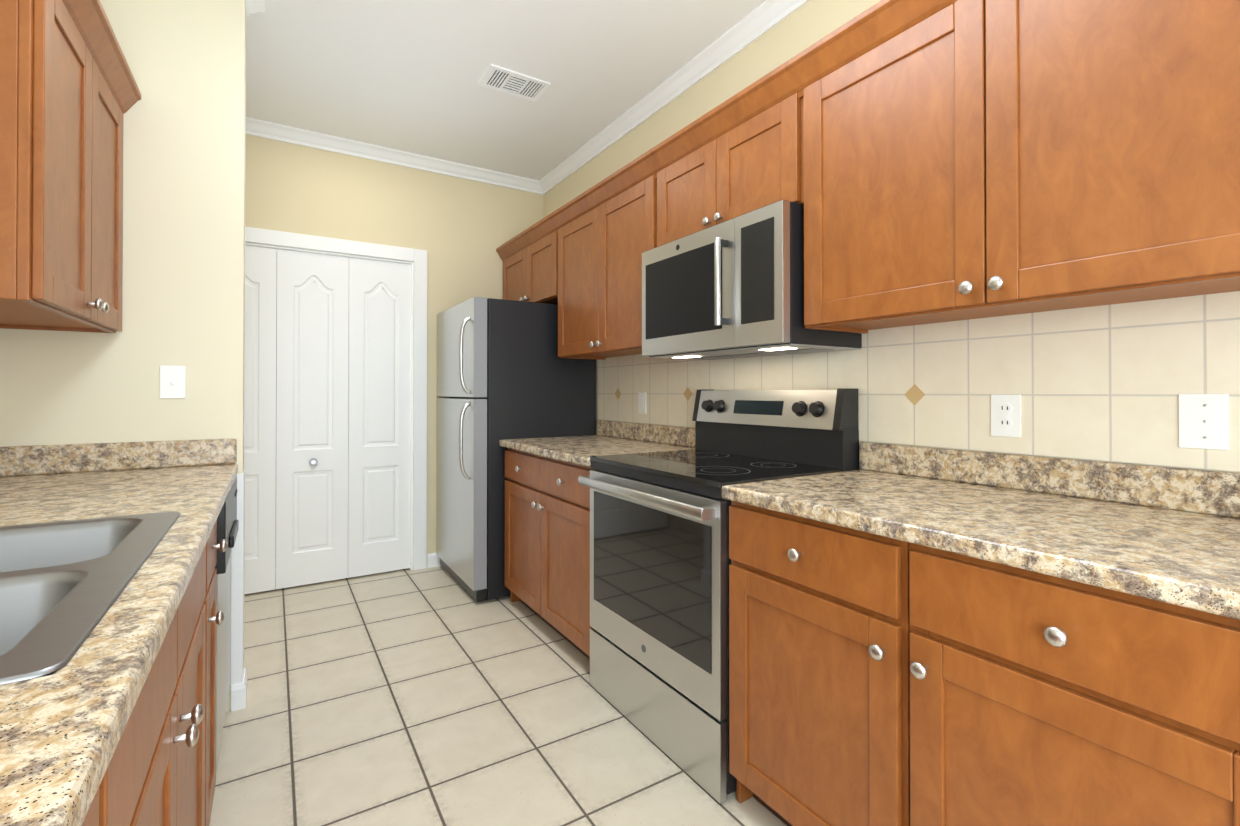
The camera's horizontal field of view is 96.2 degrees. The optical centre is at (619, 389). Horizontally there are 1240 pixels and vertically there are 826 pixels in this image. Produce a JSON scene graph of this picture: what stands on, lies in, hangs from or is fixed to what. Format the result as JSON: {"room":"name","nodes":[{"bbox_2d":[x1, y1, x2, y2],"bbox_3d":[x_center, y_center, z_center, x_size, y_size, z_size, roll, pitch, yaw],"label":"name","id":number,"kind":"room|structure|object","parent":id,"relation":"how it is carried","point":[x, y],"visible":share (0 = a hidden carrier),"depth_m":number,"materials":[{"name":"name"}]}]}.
{"room":"kitchen","nodes":[
{"label":"kitchen","id":0,"kind":"room"},
{"bbox_2d":[0,0,251,710],"bbox_3d":[-1.732,-0.185,1.966,0.670,2.750,0.120,0,0,-32],"label":"wall","id":1,"kind":"structure","parent":0,"point":[208,180],"depth_m":1.98,"materials":[{"name":"beige paint"}]},
{"bbox_2d":[0,0,140,332],"bbox_3d":[-1.596,-0.611,1.472,0.372,0.836,0.860,0,0,-32],"label":"upper cabinet","id":2,"kind":"object","parent":1,"relation":"attached to","point":[70,94],"visible":1,"depth_m":1.39,"materials":[{"name":"brown wood"}]},
{"bbox_2d":[160,366,185,398],"bbox_3d":[-1.589,-0.025,1.977,0.072,0.116,0.011,0,0,-32],"label":"switch plate","id":3,"kind":"object","parent":1,"relation":"attached to","point":[172,382],"visible":1,"depth_m":1.98,"materials":[{"name":"white plastic"}]},
{"bbox_2d":[231,470,247,698],"bbox_3d":[-1.762,0.753,2.020,0.684,0.874,0.014,0,0,-32],"label":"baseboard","id":4,"kind":"structure","parent":1,"relation":"attached to","point":[239,680],"depth_m":2.08,"materials":[{"name":"white paint"}]},
{"bbox_2d":[245,0,264,11],"bbox_3d":[-1.624,-1.523,1.946,0.643,0.075,0.083,0,0,-32],"label":"crown molding","id":5,"kind":"structure","parent":1,"relation":"attached to","point":[257,5],"depth_m":2.21,"materials":[{"name":"white paint"}]},
{"bbox_2d":[252,136,543,556],"bbox_3d":[-1.675,-0.175,3.593,2.490,2.750,0.120,0,0,-32],"label":"wall","id":6,"kind":"structure","parent":0,"point":[461,223],"depth_m":3.73,"materials":[{"name":"beige paint"}]},
{"bbox_2d":[244,245,410,593],"bbox_3d":[-2.043,0.175,3.308,1.548,2.022,0.062,0,0,-32],"label":"closet door","id":7,"kind":"structure","parent":6,"relation":"in","point":[327,447],"depth_m":3.44,"materials":[{"name":"white paint"}]},
{"bbox_2d":[245,227,426,569],"bbox_3d":[-2.024,0.131,3.352,1.645,2.135,0.116,0,0,-32],"label":"door frame","id":8,"kind":"structure","parent":6,"relation":"attached to","point":[417,258],"depth_m":3.70,"materials":[{"name":"white paint"}]},
{"bbox_2d":[245,117,540,193],"bbox_3d":[-1.652,-1.513,3.507,2.430,0.075,0.063,0,0,-32],"label":"crown molding","id":9,"kind":"structure","parent":6,"relation":"attached to","point":[254,127],"depth_m":3.58,"materials":[{"name":"white paint"}]},
{"bbox_2d":[427,553,440,567],"bbox_3d":[-0.935,1.156,3.967,0.850,0.092,0.014,0,0,-32],"label":"baseboard","id":10,"kind":"structure","parent":6,"relation":"attached to","point":[433,560],"depth_m":3.76,"materials":[{"name":"white paint"}]},
{"bbox_2d":[209,557,786,825],"bbox_3d":[-0.125,1.214,1.109,2.740,0.060,7.620,0,0,-32],"label":"floor","id":11,"kind":"structure","parent":0,"point":[437,696],"depth_m":1.96,"materials":[{"name":"tile"}]},
{"bbox_2d":[82,682,145,825],"bbox_3d":[-0.604,0.741,0.122,0.633,0.874,0.668,0,0,-32],"label":"base cabinet","id":12,"kind":"object","parent":11,"relation":"on","point":[120,797],"depth_m":0.59,"materials":[{"name":"brown wood"}]},
{"bbox_2d":[146,520,217,825],"bbox_3d":[-0.986,0.745,0.734,0.633,0.874,1.091,0,0,-32],"label":"base cabinet","id":13,"kind":"object","parent":11,"relation":"on","point":[161,770],"depth_m":1.01,"materials":[{"name":"brown wood"}]},
{"bbox_2d":[0,438,237,825],"bbox_3d":[-0.832,0.238,0.508,0.654,0.132,3.298,0,0,-32],"label":"countertop","id":14,"kind":"structure","parent":13,"relation":"on","point":[61,730],"depth_m":0.69,"materials":[{"name":"stone"}]},
{"bbox_2d":[0,511,180,684],"bbox_3d":[-0.982,0.215,0.723,0.564,0.449,0.824,0,0,-32],"label":"sink","id":15,"kind":"object","parent":14,"relation":"in","point":[63,584],"visible":0.75,"depth_m":0.79,"materials":[{"name":"silver metal"}]},
{"bbox_2d":[218,539,225,624],"bbox_3d":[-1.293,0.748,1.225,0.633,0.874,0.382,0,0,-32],"label":"cabinet knobs","id":16,"kind":"object","parent":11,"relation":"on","point":[222,546],"depth_m":1.43,"materials":[{"name":"silver metal"}]},
{"bbox_2d":[215,476,238,769],"bbox_3d":[-1.518,0.752,1.668,0.605,0.872,0.591,0,0,-32],"label":"dishwasher","id":17,"kind":"object","parent":11,"relation":"on","point":[227,524],"visible":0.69,"depth_m":1.71,"materials":[{"name":"silver metal"}]},
{"bbox_2d":[436,297,595,601],"bbox_3d":[-0.720,0.346,3.602,0.836,1.708,0.820,0,0,-32],"label":"fridge","id":18,"kind":"object","parent":11,"relation":"on","point":[504,371],"visible":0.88,"depth_m":3.21,"materials":[{"name":"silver metal"}]},
{"bbox_2d":[505,448,594,658],"bbox_3d":[-0.128,0.758,2.846,0.665,0.874,1.016,0,0,-32],"label":"base cabinet","id":19,"kind":"object","parent":11,"relation":"on","point":[547,540],"visible":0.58,"depth_m":2.61,"materials":[{"name":"brown wood"}]},
{"bbox_2d":[499,420,694,466],"bbox_3d":[-0.130,0.254,2.864,0.653,0.132,1.047,0,0,-32],"label":"countertop","id":20,"kind":"structure","parent":19,"relation":"on","point":[613,438],"depth_m":2.83,"materials":[{"name":"stone"}]},
{"bbox_2d":[578,388,858,803],"bbox_3d":[0.327,0.594,2.068,0.697,1.192,0.780,0,0,-32],"label":"range","id":21,"kind":"object","parent":11,"relation":"on","point":[660,561],"visible":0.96,"depth_m":1.90,"materials":[{"name":"silver metal"}]},
{"bbox_2d":[729,501,1212,825],"bbox_3d":[0.875,0.748,1.269,0.633,0.874,1.148,0,0,-32],"label":"base cabinet","id":22,"kind":"object","parent":11,"relation":"on","point":[876,680],"depth_m":1.07,"materials":[{"name":"brown wood"}]},
{"bbox_2d":[722,442,1239,619],"bbox_3d":[1.057,0.241,0.962,0.653,0.132,1.869,0,0,-32],"label":"countertop","id":23,"kind":"structure","parent":22,"relation":"on","point":[1167,535],"depth_m":1.21,"materials":[{"name":"stone"}]},
{"bbox_2d":[1213,614,1239,825],"bbox_3d":[1.314,0.744,0.565,0.633,0.874,0.828,0,0,-32],"label":"base cabinet","id":24,"kind":"object","parent":11,"relation":"on","point":[1226,630],"depth_m":0.76,"materials":[{"name":"brown wood"}]},
{"bbox_2d":[246,0,765,180],"bbox_3d":[-0.125,-1.596,1.127,2.740,0.060,7.620,0,0,-32],"label":"ceiling","id":25,"kind":"structure","parent":0,"point":[405,75],"depth_m":2.67,"materials":[{"name":"white paint"}]},
{"bbox_2d":[478,64,550,101],"bbox_3d":[-0.536,-1.550,2.827,0.310,0.008,0.200,0,0,-32],"label":"ceiling vent","id":26,"kind":"object","parent":25,"relation":"in","point":[508,81],"visible":1,"depth_m":2.82,"materials":[{"name":"white metal"}]},
{"bbox_2d":[544,0,1239,472],"bbox_3d":[0.986,-0.186,1.812,0.120,2.750,7.620,0,0,-32],"label":"wall","id":27,"kind":"structure","parent":0,"point":[813,21],"depth_m":2.54,"materials":[{"name":"beige paint"}]},
{"bbox_2d":[500,224,551,303],"bbox_3d":[-0.453,-0.569,3.695,0.327,0.780,0.996,0,0,-32],"label":"upper cabinet","id":28,"kind":"object","parent":27,"relation":"attached to","point":[527,267],"depth_m":3.59,"materials":[{"name":"brown wood"}]},
{"bbox_2d":[552,172,641,359],"bbox_3d":[0.018,-0.574,2.939,0.327,0.780,1.026,0,0,-32],"label":"upper cabinet","id":29,"kind":"object","parent":27,"relation":"attached to","point":[596,247],"depth_m":2.83,"materials":[{"name":"brown wood"}]},
{"bbox_2d":[537,0,809,194],"bbox_3d":[1.128,-1.526,1.419,0.063,0.075,6.550,0,0,-32],"label":"crown molding","id":30,"kind":"structure","parent":27,"relation":"attached to","point":[755,24],"depth_m":2.73,"materials":[{"name":"white paint"}]},
{"bbox_2d":[640,80,791,351],"bbox_3d":[0.498,-0.579,2.171,0.327,0.780,0.943,0,0,-32],"label":"upper cabinet","id":31,"kind":"object","parent":27,"relation":"attached to","point":[740,165],"depth_m":2.05,"materials":[{"name":"brown wood"}]},
{"bbox_2d":[642,200,861,359],"bbox_3d":[0.444,-0.360,2.138,0.450,0.451,0.774,0,0,-32],"label":"microwave","id":32,"kind":"object","parent":31,"relation":"attached to","point":[733,288],"visible":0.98,"depth_m":1.90,"materials":[{"name":"silver metal"}]},
{"bbox_2d":[597,291,1239,471],"bbox_3d":[0.840,-0.045,1.923,0.010,0.450,3.725,0,0,-32],"label":"tile backsplash","id":33,"kind":"structure","parent":27,"relation":"attached to","point":[1110,383],"depth_m":1.50,"materials":[{"name":"beige tile"}]},
{"bbox_2d":[638,393,645,413],"bbox_3d":[0.122,0.077,3.062,0.006,0.116,0.072,0,0,-32],"label":"electrical outlet","id":34,"kind":"object","parent":33,"relation":"attached to","point":[641,403],"visible":1,"depth_m":3.06,"materials":[{"name":"white plastic"}]},
{"bbox_2d":[991,395,1020,436],"bbox_3d":[1.069,0.073,1.543,0.008,0.116,0.072,0,0,-32],"label":"electrical outlet plate","id":35,"kind":"object","parent":33,"relation":"attached to","point":[1005,415],"visible":1,"depth_m":1.54,"materials":[{"name":"white plastic"}]},
{"bbox_2d":[1179,394,1228,449],"bbox_3d":[1.274,0.070,1.216,0.006,0.120,0.076,0,0,-32],"label":"electrical outlet","id":36,"kind":"object","parent":33,"relation":"attached to","point":[1203,421],"visible":1,"depth_m":1.21,"materials":[{"name":"white plastic"}]},
{"bbox_2d":[792,0,1239,333],"bbox_3d":[1.010,-0.584,1.351,0.327,0.780,1.149,0,0,-32],"label":"upper cabinet","id":37,"kind":"object","parent":27,"relation":"attached to","point":[936,160],"depth_m":1.25,"materials":[{"name":"brown wood"}]}
]}

